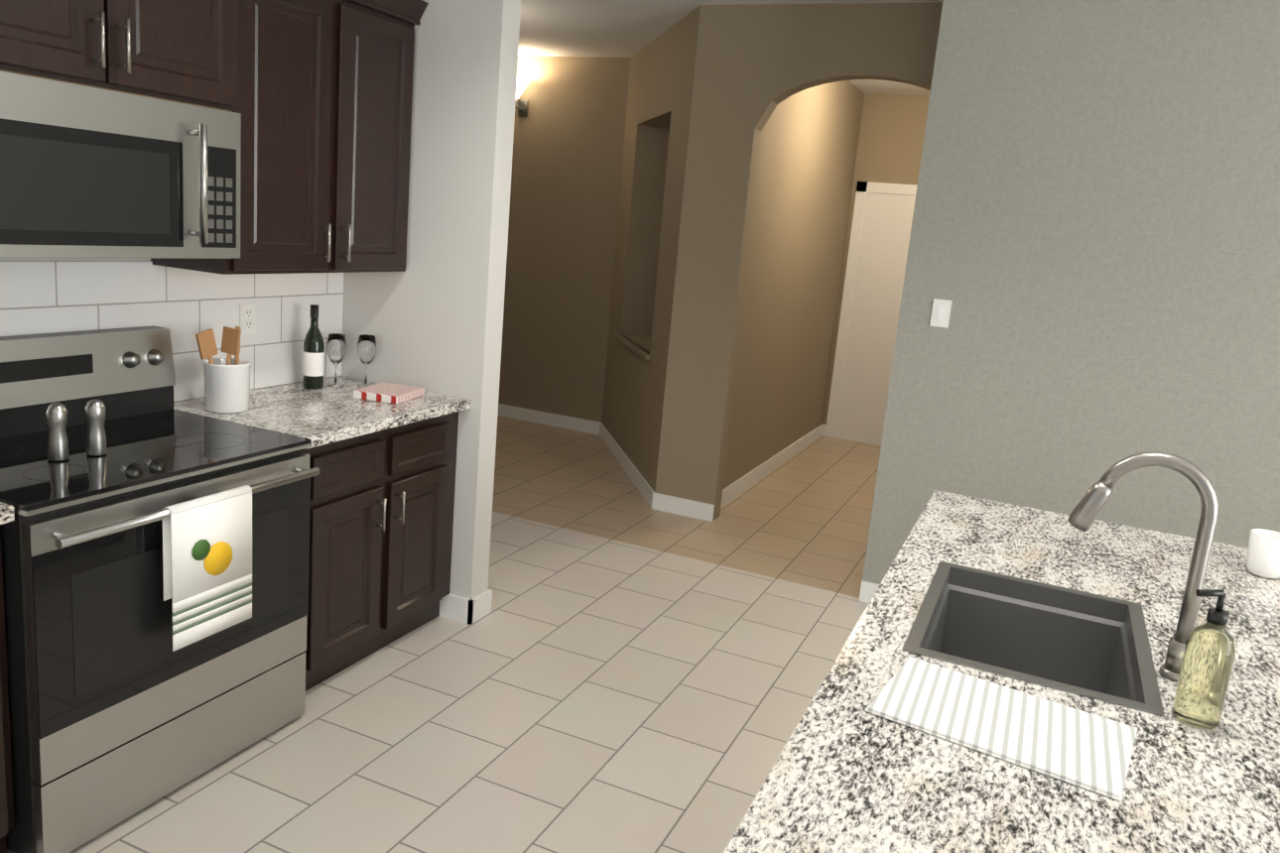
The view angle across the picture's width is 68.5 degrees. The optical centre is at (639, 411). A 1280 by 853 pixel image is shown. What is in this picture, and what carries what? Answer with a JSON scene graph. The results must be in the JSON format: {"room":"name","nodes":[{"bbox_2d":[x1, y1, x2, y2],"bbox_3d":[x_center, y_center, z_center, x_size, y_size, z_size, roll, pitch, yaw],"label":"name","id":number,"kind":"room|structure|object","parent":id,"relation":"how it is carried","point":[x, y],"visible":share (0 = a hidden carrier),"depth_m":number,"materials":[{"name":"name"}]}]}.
{"room":"kitchen","nodes":[
{"label":"kitchen","id":0,"kind":"room"},
{"bbox_2d":[0,257,329,401],"bbox_3d":[-1.821,-0.435,2.599,0.120,2.800,2.728,10,12,23],"label":"wall","id":1,"kind":"structure","parent":0,"point":[50,259],"depth_m":2.76,"materials":[{"name":"white tile"}]},
{"bbox_2d":[0,0,238,112],"bbox_3d":[-1.475,-1.174,2.374,0.441,0.678,0.940,10,12,23],"label":"upper cabinet","id":2,"kind":"object","parent":1,"relation":"attached to","point":[186,52],"visible":0.98,"depth_m":2.42,"materials":[{"name":"brown wood"}]},
{"bbox_2d":[0,70,241,258],"bbox_3d":[-1.518,-0.631,2.480,0.452,0.425,0.850,10,12,23],"label":"over-the-range microwave","id":3,"kind":"object","parent":2,"relation":"attached to","point":[87,172],"visible":1,"depth_m":2.42,"materials":[{"name":"silver metal"}]},
{"bbox_2d":[0,260,343,401],"bbox_3d":[-1.757,-0.190,2.676,0.010,0.468,2.605,10,12,23],"label":"tile backsplash","id":4,"kind":"structure","parent":1,"relation":"attached to","point":[185,306],"depth_m":3.16,"materials":[{"name":"white tile"}]},
{"bbox_2d":[239,301,256,336],"bbox_3d":[-1.414,-0.333,3.392,0.009,0.118,0.075,10,12,23],"label":"outlet","id":5,"kind":"object","parent":4,"relation":"attached to","point":[247,319],"visible":1,"depth_m":3.39,"materials":[{"name":"white plastic"}]},
{"bbox_2d":[150,0,428,274],"bbox_3d":[-1.173,-0.986,3.238,0.376,0.992,0.880,10,12,23],"label":"upper cabinet","id":6,"kind":"object","parent":1,"relation":"attached to","point":[324,96],"visible":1,"depth_m":3.15,"materials":[{"name":"brown wood"}]},
{"bbox_2d":[340,0,521,599],"bbox_3d":[-0.917,-0.585,3.745,0.820,2.800,0.120,10,12,23],"label":"wall","id":7,"kind":"structure","parent":0,"point":[431,319],"depth_m":3.60,"materials":[{"name":"white paint"}]},
{"bbox_2d":[439,593,483,625],"bbox_3d":[-1.044,0.746,3.946,0.814,0.100,0.032,10,12,23],"label":"baseboard","id":8,"kind":"structure","parent":7,"relation":"attached to","point":[462,609],"depth_m":3.80,"materials":[{"name":"white wood"}]},
{"bbox_2d":[6,415,881,852],"bbox_3d":[0.249,1.173,2.784,11.200,0.062,11.600,10,12,23],"label":"floor","id":9,"kind":"structure","parent":0,"point":[622,668],"depth_m":3.33,"materials":[{"name":"tile"}]},
{"bbox_2d":[0,532,14,852],"bbox_3d":[-1.885,0.683,1.903,0.651,0.876,0.849,10,12,23],"label":"base cabinet","id":10,"kind":"object","parent":9,"relation":"on","point":[7,819],"visible":1,"depth_m":2.18,"materials":[{"name":"brown wood"}]},
{"bbox_2d":[0,502,14,524],"bbox_3d":[-1.845,0.236,1.814,0.651,0.037,0.849,10,12,23],"label":"countertop","id":11,"kind":"structure","parent":10,"relation":"on","point":[7,513],"depth_m":2.05,"materials":[{"name":"stone"}]},
{"bbox_2d":[0,325,320,852],"bbox_3d":[-1.467,0.420,2.625,0.732,1.180,0.862,10,12,23],"label":"range","id":12,"kind":"object","parent":9,"relation":"on","point":[120,710],"visible":1,"depth_m":2.44,"materials":[{"name":"silver metal"}]},
{"bbox_2d":[46,402,69,461],"bbox_3d":[-1.485,0.052,2.397,0.048,0.147,0.048,10,12,23],"label":"salt mill","id":13,"kind":"object","parent":12,"relation":"on","point":[58,442],"visible":1,"depth_m":2.38,"materials":[{"name":"silver metal"}]},
{"bbox_2d":[85,399,107,456],"bbox_3d":[-1.430,0.042,2.470,0.048,0.147,0.048,10,12,23],"label":"pepper mill","id":14,"kind":"object","parent":12,"relation":"on","point":[95,435],"visible":0.98,"depth_m":2.46,"materials":[{"name":"silver metal"}]},
{"bbox_2d":[162,485,252,651],"bbox_3d":[-1.133,0.407,2.479,0.040,0.381,0.255,10,12,23],"label":"towel","id":15,"kind":"object","parent":12,"relation":"hanging from","point":[207,563],"visible":1,"depth_m":2.46,"materials":[{"name":"white fabric"}]},
{"bbox_2d":[302,411,458,691],"bbox_3d":[-1.170,0.433,3.467,0.651,0.876,0.875,10,12,23],"label":"base cabinet","id":16,"kind":"object","parent":9,"relation":"on","point":[381,515],"visible":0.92,"depth_m":3.32,"materials":[{"name":"brown wood"}]},
{"bbox_2d":[173,376,470,449],"bbox_3d":[-1.131,-0.015,3.377,0.651,0.037,0.875,10,12,23],"label":"countertop","id":17,"kind":"structure","parent":16,"relation":"on","point":[325,414],"depth_m":3.25,"materials":[{"name":"stone"}]},
{"bbox_2d":[195,326,252,413],"bbox_3d":[-1.367,-0.138,3.085,0.148,0.277,0.212,10,12,23],"label":"utensil crock","id":18,"kind":"object","parent":17,"relation":"on","point":[227,385],"visible":1,"depth_m":3.06,"materials":[{"name":"white ceramic"}]},
{"bbox_2d":[302,304,324,388],"bbox_3d":[-1.239,-0.245,3.570,0.075,0.317,0.075,10,12,23],"label":"wine bottle","id":19,"kind":"object","parent":17,"relation":"on","point":[314,358],"visible":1,"depth_m":3.55,"materials":[{"name":"green glass"}]},
{"bbox_2d":[326,333,346,386],"bbox_3d":[-1.185,-0.199,3.664,0.074,0.200,0.074,10,12,23],"label":"wine glass","id":20,"kind":"object","parent":17,"relation":"on","point":[335,347],"visible":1,"depth_m":3.63,"materials":[{"name":"clear glass"}]},
{"bbox_2d":[357,334,376,386],"bbox_3d":[-1.079,-0.198,3.705,0.074,0.200,0.074,10,12,23],"label":"wine glass","id":21,"kind":"object","parent":17,"relation":"on","point":[366,348],"visible":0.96,"depth_m":3.67,"materials":[{"name":"clear glass"}]},
{"bbox_2d":[353,382,424,404],"bbox_3d":[-0.946,-0.069,3.553,0.180,0.030,0.220,8,12,13],"label":"book","id":22,"kind":"object","parent":17,"relation":"on","point":[389,393],"visible":1,"depth_m":3.49,"materials":[{"name":"paper"}]},
{"bbox_2d":[723,490,1279,852],"bbox_3d":[0.995,0.960,1.643,1.345,0.934,2.260,10,12,23],"label":"countertop","id":23,"kind":"structure","parent":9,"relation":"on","point":[1055,607],"depth_m":1.55,"materials":[{"name":"stone"}]},
{"bbox_2d":[865,656,1137,801],"bbox_3d":[0.563,0.479,1.463,0.360,0.008,0.240,12,13,31],"label":"drying mat","id":24,"kind":"object","parent":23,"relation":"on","point":[1076,747],"visible":1,"depth_m":1.44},
{"bbox_2d":[1067,451,1218,681],"bbox_3d":[0.898,0.262,1.700,0.244,0.397,0.098,10,12,23],"label":"pull-down faucet","id":25,"kind":"object","parent":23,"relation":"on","point":[1086,512],"visible":0.85,"depth_m":1.65,"materials":[{"name":"silver metal"}]},
{"bbox_2d":[1171,589,1235,730],"bbox_3d":[0.908,0.391,1.502,0.071,0.224,0.068,10,12,23],"label":"soap dispenser","id":26,"kind":"object","parent":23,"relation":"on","point":[1205,675],"visible":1,"depth_m":1.48,"materials":[{"name":"green glass"}]},
{"bbox_2d":[1246,528,1279,578],"bbox_3d":[1.530,0.350,2.289,0.091,0.102,0.091,10,12,23],"label":"mug","id":27,"kind":"object","parent":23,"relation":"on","point":[1263,557],"visible":1,"depth_m":2.27,"materials":[{"name":"white ceramic"}]},
{"bbox_2d":[498,56,630,422],"bbox_3d":[-1.602,-1.441,7.722,3.170,2.800,0.120,10,12,23],"label":"wall","id":28,"kind":"structure","parent":0,"point":[568,154],"depth_m":7.21,"materials":[{"name":"beige paint"}]},
{"bbox_2d":[514,76,531,117],"bbox_3d":[-0.932,-2.368,7.072,0.220,0.260,0.229,10,12,23],"label":"sconce","id":29,"kind":"object","parent":28,"relation":"attached to","point":[522,84],"visible":0.56,"depth_m":7.07,"materials":[{"name":"silver metal"}]},
{"bbox_2d":[497,403,590,428],"bbox_3d":[-1.746,-0.113,7.926,3.170,0.100,0.013,10,12,23],"label":"baseboard","id":30,"kind":"structure","parent":28,"relation":"attached to","point":[511,412],"depth_m":7.51,"materials":[{"name":"white"}]},
{"bbox_2d":[601,4,700,492],"bbox_3d":[0.138,-0.981,6.190,0.330,2.800,1.866,2,12,-13],"label":"wall","id":31,"kind":"structure","parent":0,"point":[658,107],"depth_m":6.30,"materials":[{"name":"beige paint"}]},
{"bbox_2d":[566,420,650,500],"bbox_3d":[-0.116,0.331,6.423,1.121,0.100,1.470,10,12,23],"label":"baseboard","id":32,"kind":"structure","parent":31,"relation":"attached to","point":[596,428],"depth_m":6.54,"materials":[{"name":"white"}]},
{"bbox_2d":[517,0,943,95],"bbox_3d":[0.495,-1.620,2.225,11.200,0.060,11.600,10,12,23],"label":"ceiling","id":33,"kind":"structure","parent":0,"point":[596,28],"depth_m":5.76,"materials":[{"name":"white paint"}]},
{"bbox_2d":[722,80,865,489],"bbox_3d":[1.036,-0.970,6.525,0.120,2.800,2.760,10,12,23],"label":"wall","id":34,"kind":"structure","parent":0,"point":[825,149],"depth_m":6.41,"materials":[{"name":"beige paint"}]},
{"bbox_2d":[720,423,824,507],"bbox_3d":[0.977,0.361,6.755,0.013,0.100,2.742,10,12,23],"label":"baseboard","id":35,"kind":"structure","parent":34,"relation":"attached to","point":[732,490],"depth_m":6.57,"materials":[{"name":"white"}]},
{"bbox_2d":[654,1,942,520],"bbox_3d":[3.366,-0.254,3.976,6.920,2.800,0.120,10,12,23],"label":"wall","id":36,"kind":"structure","parent":0,"point":[755,64],"depth_m":5.06,"materials":[{"name":"beige paint"}]},
{"bbox_2d":[645,487,714,521],"bbox_3d":[0.245,0.557,5.457,0.381,0.100,0.013,10,12,23],"label":"baseboard","id":37,"kind":"structure","parent":36,"relation":"attached to","point":[657,501],"depth_m":5.45,"materials":[{"name":"white wood"}]},
{"bbox_2d":[825,94,929,424],"bbox_3d":[4.641,-0.657,6.551,6.740,2.800,0.120,10,12,23],"label":"wall","id":38,"kind":"structure","parent":0,"point":[893,126],"depth_m":7.46,"materials":[{"name":"beige paint"}]},
{"bbox_2d":[824,181,917,445],"bbox_3d":[2.104,-0.746,7.614,0.960,2.120,0.024,10,12,23],"label":"door","id":39,"kind":"structure","parent":38,"relation":"attached to","point":[881,227],"depth_m":7.70,"materials":[{"name":"white wood"}]},
{"bbox_2d":[862,0,1279,584],"bbox_3d":[3.699,-0.049,3.101,5.570,2.800,0.120,10,12,23],"label":"wall","id":40,"kind":"structure","parent":0,"point":[1093,252],"depth_m":3.79,"materials":[{"name":"grey paint"}]},
{"bbox_2d":[858,580,880,604],"bbox_3d":[3.555,1.279,3.304,5.570,0.100,0.013,10,12,23],"label":"baseboard","id":41,"kind":"structure","parent":40,"relation":"attached to","point":[867,589],"depth_m":4.37,"materials":[{"name":"white wood"}]},
{"bbox_2d":[929,298,952,328],"bbox_3d":[1.301,-0.423,4.064,0.075,0.118,0.010,10,12,23],"label":"light switch","id":42,"kind":"object","parent":40,"relation":"attached to","point":[941,314],"visible":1,"depth_m":4.06,"materials":[{"name":"white plastic"}]}
]}

